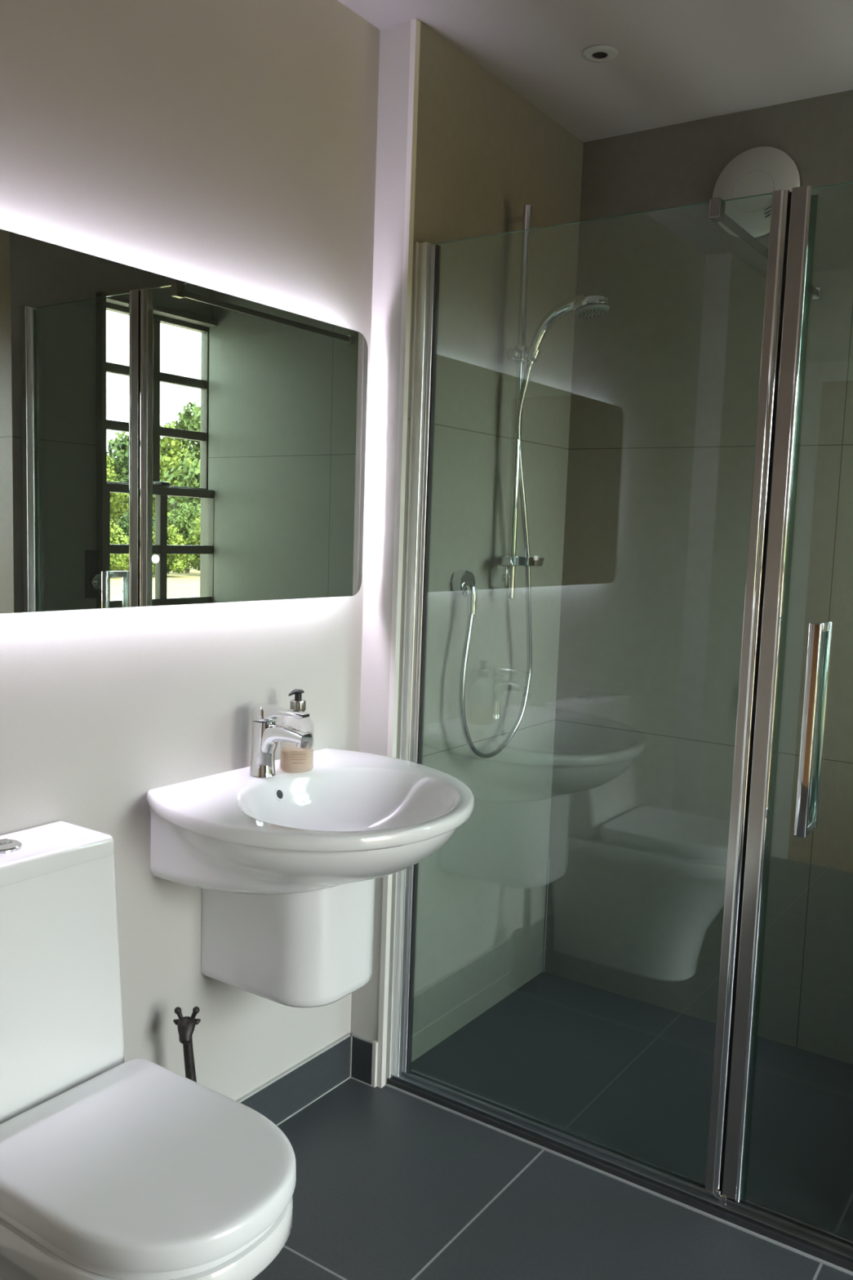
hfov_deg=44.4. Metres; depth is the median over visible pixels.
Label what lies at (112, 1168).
toilet
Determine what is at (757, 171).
fan
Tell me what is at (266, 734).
mixer tap
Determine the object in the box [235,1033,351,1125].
baseboard
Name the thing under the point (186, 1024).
toilet brush
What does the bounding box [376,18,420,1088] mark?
trim
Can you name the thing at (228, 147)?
wall
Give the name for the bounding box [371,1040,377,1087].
trim
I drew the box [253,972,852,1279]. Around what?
floor
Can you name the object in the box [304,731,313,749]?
print
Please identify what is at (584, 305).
shower
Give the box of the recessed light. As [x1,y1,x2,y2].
[582,44,617,62]
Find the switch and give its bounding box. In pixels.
[152,555,159,563]
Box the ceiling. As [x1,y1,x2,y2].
[337,0,852,142]
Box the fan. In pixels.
[712,146,799,237]
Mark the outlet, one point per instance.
(463, 583)
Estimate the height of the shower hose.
1.022 m
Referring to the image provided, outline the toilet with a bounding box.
[0,821,296,1279]
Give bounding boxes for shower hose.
[458,364,532,758]
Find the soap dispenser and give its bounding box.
[280,688,313,771]
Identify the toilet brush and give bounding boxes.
[173,1006,200,1082]
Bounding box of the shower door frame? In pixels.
[386,182,852,1271]
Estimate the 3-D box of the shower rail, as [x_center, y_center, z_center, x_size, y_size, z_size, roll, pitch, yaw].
[0.255,-0.607,2.706,0.139,1.000,0.121,6,7,34]
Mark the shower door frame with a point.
(719, 1197)
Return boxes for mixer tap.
[249,703,311,777]
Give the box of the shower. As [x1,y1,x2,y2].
[526,293,610,364]
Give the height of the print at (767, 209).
0.029 m
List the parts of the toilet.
half flush plate, cistern lid, seat, lid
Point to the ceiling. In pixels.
(677, 61)
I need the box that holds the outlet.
[451,569,476,613]
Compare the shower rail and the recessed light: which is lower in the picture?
the shower rail
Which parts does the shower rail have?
rail, soap dish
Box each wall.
[0,0,380,1100]
[350,21,583,1084]
[544,89,852,1064]
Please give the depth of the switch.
1.91 m
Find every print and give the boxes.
[290,751,307,763]
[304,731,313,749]
[764,205,771,217]
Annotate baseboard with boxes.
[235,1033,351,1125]
[349,1032,373,1086]
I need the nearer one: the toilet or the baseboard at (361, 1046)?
the toilet
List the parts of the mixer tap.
lever, spout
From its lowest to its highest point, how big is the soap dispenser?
0.172 m
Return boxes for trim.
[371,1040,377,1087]
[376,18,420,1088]
[385,1083,852,1275]
[387,241,418,1078]
[542,858,549,972]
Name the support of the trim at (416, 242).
attached to the wall at (485, 153)
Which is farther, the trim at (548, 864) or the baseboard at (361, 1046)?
the trim at (548, 864)
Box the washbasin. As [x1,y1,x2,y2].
[146,748,474,1007]
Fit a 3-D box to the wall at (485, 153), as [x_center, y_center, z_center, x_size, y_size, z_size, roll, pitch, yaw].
[0.112,-0.152,2.889,0.221,2.632,0.955,6,7,34]
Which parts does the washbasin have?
bowl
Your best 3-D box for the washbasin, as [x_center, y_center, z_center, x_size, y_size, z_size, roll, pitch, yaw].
[-0.181,0.499,2.094,0.503,0.419,0.644,6,7,34]
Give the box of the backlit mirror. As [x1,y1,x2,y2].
[0,228,368,613]
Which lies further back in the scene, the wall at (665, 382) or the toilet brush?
the wall at (665, 382)
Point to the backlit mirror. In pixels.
(165, 441)
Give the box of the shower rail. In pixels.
[489,204,544,598]
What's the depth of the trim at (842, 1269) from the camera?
2.21 m

